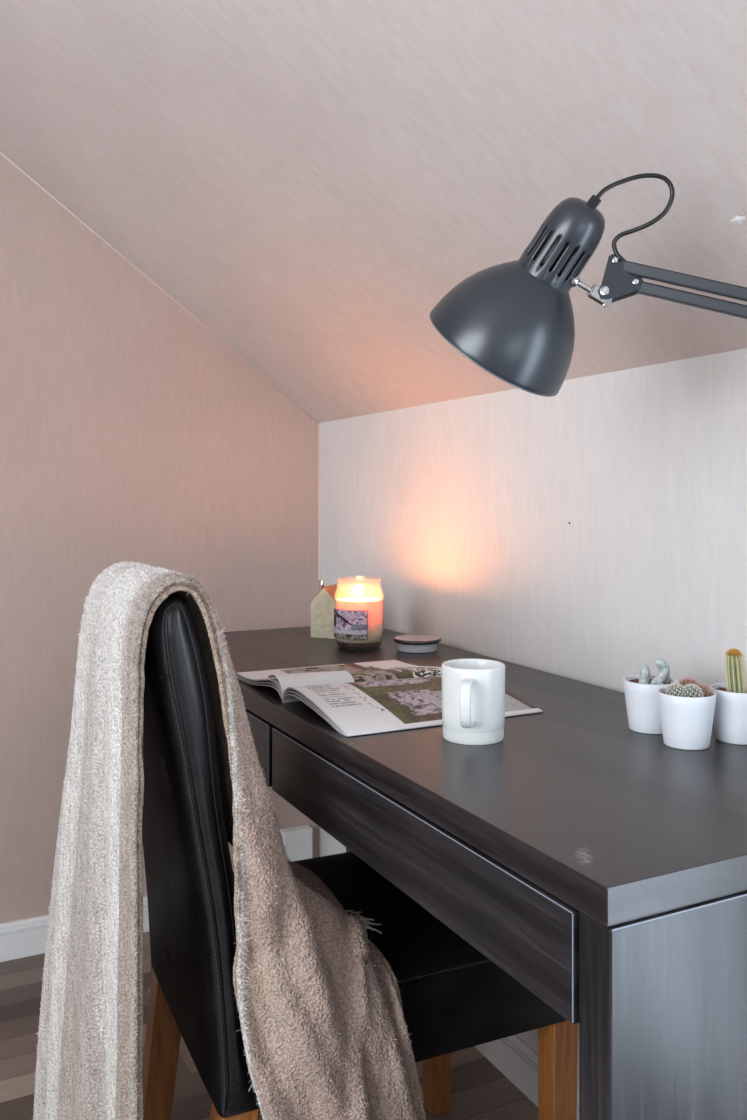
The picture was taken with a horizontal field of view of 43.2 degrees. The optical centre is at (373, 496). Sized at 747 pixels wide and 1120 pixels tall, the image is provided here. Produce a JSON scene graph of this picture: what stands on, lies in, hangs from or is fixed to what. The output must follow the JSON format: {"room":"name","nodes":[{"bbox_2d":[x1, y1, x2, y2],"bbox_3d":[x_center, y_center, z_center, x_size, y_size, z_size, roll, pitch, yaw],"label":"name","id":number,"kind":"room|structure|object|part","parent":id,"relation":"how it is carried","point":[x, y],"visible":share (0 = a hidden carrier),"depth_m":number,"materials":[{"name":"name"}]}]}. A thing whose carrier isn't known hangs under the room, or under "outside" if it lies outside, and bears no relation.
{"room":"home office","nodes":[
{"label":"home office","id":0,"kind":"room"},
{"bbox_2d":[0,154,317,923],"bbox_3d":[-1.467,-0.172,1.867,3.117,2.427,0.100,0,0,-27],"label":"wall","id":1,"kind":"structure","parent":0,"point":[130,431],"depth_m":2.22,"materials":[{"name":"paint"}]},
{"bbox_2d":[0,896,148,961],"bbox_3d":[-1.492,1.002,1.791,3.004,0.080,0.013,0,0,-27],"label":"baseboard","id":2,"kind":"structure","parent":1,"relation":"attached to","point":[25,937],"depth_m":2.14,"materials":[{"name":"white paint"}]},
{"bbox_2d":[0,152,318,423],"bbox_3d":[-0.797,-0.740,2.149,1.470,1.096,0.006,0,0,-27],"label":"trim","id":3,"kind":"structure","parent":1,"relation":"attached to","point":[0,152],"depth_m":2.28,"materials":[{"name":"beige paint"}]},
{"bbox_2d":[280,825,311,861],"bbox_3d":[-0.199,0.905,2.431,0.079,0.103,0.034,0,0,-27],"label":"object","id":4,"kind":"object","parent":1,"relation":"attached to","point":[297,840],"visible":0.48,"depth_m":2.42,"materials":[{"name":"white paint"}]},
{"bbox_2d":[318,423,319,856],"bbox_3d":[-0.142,0.384,2.479,0.006,1.156,0.006,0,0,-27],"label":"trim","id":5,"kind":"structure","parent":1,"relation":"attached to","point":[319,423],"depth_m":2.48,"materials":[{"name":"beige"}]},
{"bbox_2d":[0,932,537,1119],"bbox_3d":[-0.505,1.072,-0.127,3.237,0.060,4.527,0,0,-27],"label":"floor","id":6,"kind":"structure","parent":0,"point":[479,1090],"depth_m":1.70,"materials":[{"name":"laminate"}]},
{"bbox_2d":[142,593,577,1119],"bbox_3d":[-0.061,0.575,1.344,0.583,0.935,0.410,0,0,-25],"label":"dining chair","id":7,"kind":"object","parent":6,"relation":"on","point":[454,997],"visible":0.62,"depth_m":1.19,"materials":[{"name":"black leather"}]},
{"bbox_3d":[-0.321,0.875,1.415,0.080,0.334,0.046,0,0,-25],"label":"leg","id":8,"kind":"part","parent":7,"relation":"part of","materials":[{"name":"brown wood"}]},
{"bbox_3d":[-0.268,0.407,1.249,0.128,0.600,0.400,0,0,-25],"label":"backrest","id":9,"kind":"part","parent":7,"relation":"part of","materials":[{"name":"black leather"}]},
{"bbox_2d":[33,561,426,1119],"bbox_3d":[-0.198,0.530,1.224,0.396,0.895,0.476,0,0,-30],"label":"throw blanket","id":10,"kind":"object","parent":7,"relation":"on","point":[325,1034],"visible":0.93,"depth_m":1.09,"materials":[{"name":"fabric"}]},
{"bbox_3d":[-0.177,0.875,1.101,0.080,0.334,0.046,0,0,-25],"label":"leg","id":11,"kind":"part","parent":7,"relation":"part of","materials":[{"name":"brown wood"}]},
{"bbox_3d":[-0.011,0.640,1.367,0.474,0.133,0.402,0,0,-25],"label":"seat","id":12,"kind":"part","parent":7,"relation":"part of","materials":[{"name":"black leather"}]},
{"bbox_3d":[0.110,0.875,1.612,0.041,0.334,0.041,0,0,-25],"label":"leg","id":13,"kind":"part","parent":7,"relation":"part of","materials":[{"name":"brown wood"}]},
{"bbox_3d":[0.253,0.875,1.297,0.041,0.334,0.041,0,0,-25],"label":"leg","id":14,"kind":"part","parent":7,"relation":"part of","materials":[{"name":"brown wood"}]},
{"bbox_2d":[151,626,746,1119],"bbox_3d":[0.075,0.667,1.448,0.498,0.750,1.424,0,0,-27],"label":"desk","id":15,"kind":"object","parent":6,"relation":"on","point":[600,863],"visible":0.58,"depth_m":0.85,"materials":[{"name":"black wood"}]},
{"bbox_3d":[-0.292,0.368,1.643,0.020,0.088,0.672,0,0,-27],"label":"drawer","id":16,"kind":"part","parent":15,"relation":"part of","materials":[{"name":"black wood"}]},
{"bbox_2d":[311,580,345,638],"bbox_3d":[-0.092,0.234,1.977,0.064,0.117,0.057,0,0,24],"label":"house ornament","id":17,"kind":"object","parent":15,"relation":"on","point":[323,603],"visible":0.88,"depth_m":1.95,"materials":[{"name":"ceramic"}]},
{"bbox_2d":[334,576,383,650],"bbox_3d":[-0.028,0.225,1.838,0.099,0.134,0.098,0,0,-27],"label":"jar candle","id":18,"kind":"object","parent":15,"relation":"on","point":[358,621],"visible":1,"depth_m":1.80,"materials":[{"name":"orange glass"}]},
{"bbox_2d":[236,660,542,736],"bbox_3d":[0.004,0.275,1.401,0.291,0.033,0.424,0,0,-27],"label":"magazine","id":19,"kind":"object","parent":15,"relation":"on","point":[363,698],"visible":0.92,"depth_m":1.30,"materials":[{"name":"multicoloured paper"}]},
{"bbox_2d":[393,634,440,652],"bbox_3d":[0.083,0.280,1.799,0.092,0.025,0.092,0,0,-27],"label":"lid","id":20,"kind":"object","parent":15,"relation":"on","point":[411,643],"visible":1,"depth_m":1.77,"materials":[{"name":"grey ceramic"}]},
{"bbox_3d":[0.083,0.271,1.799,0.087,0.008,0.087,0,0,-27],"label":"plate","id":21,"kind":"part","parent":20,"relation":"part of","materials":[{"name":"grey"}]},
{"bbox_3d":[0.015,0.368,1.035,0.020,0.088,0.662,0,0,-27],"label":"drawer","id":22,"kind":"part","parent":15,"relation":"part of","materials":[{"name":"black wood"}]},
{"bbox_2d":[441,659,504,744],"bbox_3d":[0.120,0.247,1.137,0.088,0.090,0.094,0,0,-27],"label":"mug","id":23,"kind":"object","parent":15,"relation":"on","point":[473,690],"visible":1,"depth_m":1.11,"materials":[{"name":"white ceramic"}]},
{"bbox_3d":[0.108,0.241,1.096,0.013,0.057,0.035,0,0,14],"label":"handle","id":24,"kind":"part","parent":23,"relation":"part of","materials":[{"name":"white ceramic"}]},
{"bbox_2d":[430,173,746,396],"bbox_3d":[0.344,-0.021,1.006,0.568,0.625,0.165,0,0,14],"label":"desk lamp","id":25,"kind":"object","parent":15,"relation":"on","point":[514,320],"visible":1,"depth_m":0.98,"materials":[{"name":"grey metal"}]},
{"bbox_3d":[0.142,-0.184,1.051,0.166,0.150,0.156,0,0,-27],"label":"lamp shade","id":26,"kind":"part","parent":25,"relation":"part of","materials":[{"name":"grey paint"}]},
{"bbox_3d":[0.223,-0.225,1.003,0.029,0.022,0.007,0,0,14],"label":"swivel rod","id":27,"kind":"part","parent":25,"relation":"part of","materials":[{"name":"silver metal"}]},
{"bbox_2d":[623,659,677,733],"bbox_3d":[0.348,0.248,1.187,0.067,0.088,0.067,0,0,-27],"label":"potted cactus","id":28,"kind":"object","parent":15,"relation":"on","point":[641,697],"visible":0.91,"depth_m":1.17,"materials":[{"name":"white ceramic"}]},
{"bbox_3d":[0.337,0.233,1.179,0.012,0.020,0.012,0,0,-27],"label":"stem","id":29,"kind":"part","parent":28,"relation":"part of","materials":[{"name":"green plant"}]},
{"bbox_3d":[0.345,0.228,1.198,0.013,0.030,0.014,0,0,-27],"label":"stem","id":30,"kind":"part","parent":28,"relation":"part of","materials":[{"name":"green plant"}]},
{"bbox_3d":[0.357,0.227,1.180,0.025,0.028,0.011,0,0,-1],"label":"stem","id":31,"kind":"part","parent":28,"relation":"part of","materials":[{"name":"green plant"}]},
{"bbox_3d":[0.365,0.224,1.192,0.019,0.040,0.014,0,0,-27],"label":"stem","id":32,"kind":"part","parent":28,"relation":"part of","materials":[{"name":"green plant"}]},
{"bbox_3d":[0.388,0.682,0.830,0.495,0.720,0.037,0,0,-27],"label":"panel","id":33,"kind":"part","parent":15,"relation":"part of","materials":[{"name":"black wood"}]},
{"bbox_2d":[657,678,715,749],"bbox_3d":[0.369,0.253,1.113,0.067,0.078,0.067,0,0,-27],"label":"potted cactus","id":34,"kind":"object","parent":15,"relation":"on","point":[686,707],"visible":1,"depth_m":1.09,"materials":[{"name":"white ceramic"}]},
{"bbox_3d":[0.356,0.231,1.109,0.022,0.021,0.022,0,0,-27],"label":"stem","id":35,"kind":"part","parent":34,"relation":"part of","materials":[{"name":"green plant"}]},
{"bbox_3d":[0.373,0.228,1.119,0.024,0.023,0.024,0,0,-27],"label":"stem","id":36,"kind":"part","parent":34,"relation":"part of","materials":[{"name":"plant"}]},
{"bbox_3d":[0.371,0.231,1.101,0.023,0.022,0.023,0,0,-27],"label":"stem","id":37,"kind":"part","parent":34,"relation":"part of","materials":[{"name":"green plant"}]},
{"bbox_3d":[0.385,0.233,1.110,0.022,0.021,0.022,0,0,-27],"label":"stem","id":38,"kind":"part","parent":34,"relation":"part of","materials":[{"name":"plant"}]},
{"bbox_2d":[709,649,746,744],"bbox_3d":[0.439,0.237,1.136,0.067,0.110,0.067,0,0,-27],"label":"potted cactus","id":39,"kind":"object","parent":15,"relation":"on","point":[730,713],"visible":0.98,"depth_m":1.12,"materials":[{"name":"white"}]},
{"bbox_3d":[0.434,0.214,1.130,0.020,0.057,0.018,0,0,-12],"label":"stem","id":40,"kind":"part","parent":39,"relation":"part of","materials":[{"name":"green plant"}]},
{"bbox_2d":[0,0,746,422],"bbox_3d":[-0.470,-0.762,-0.109,3.117,1.286,4.327,0,0,-27],"label":"ceiling","id":41,"kind":"structure","parent":0,"point":[308,180],"depth_m":1.36,"materials":[{"name":"paint"}]},
{"bbox_2d":[320,348,746,1087],"bbox_3d":[0.877,0.379,0.570,0.101,1.326,4.327,0,0,-27],"label":"wall","id":42,"kind":"structure","parent":0,"point":[594,531],"depth_m":1.56,"materials":[{"name":"white paint"}]},
{"bbox_2d":[474,1034,578,1119],"bbox_3d":[0.827,1.002,0.545,0.013,0.080,4.327,0,0,-27],"label":"baseboard","id":43,"kind":"structure","parent":42,"relation":"attached to","point":[512,1056],"depth_m":1.67,"materials":[{"name":"white paint"}]},
{"bbox_2d":[709,683,746,744],"bbox_3d":[0.439,0.261,1.136,0.067,0.062,0.067,0,0,-27],"label":"pot","id":44,"kind":"object","parent":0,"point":[730,713],"depth_m":1.11,"materials":[{"name":"white ceramic"}]}
]}

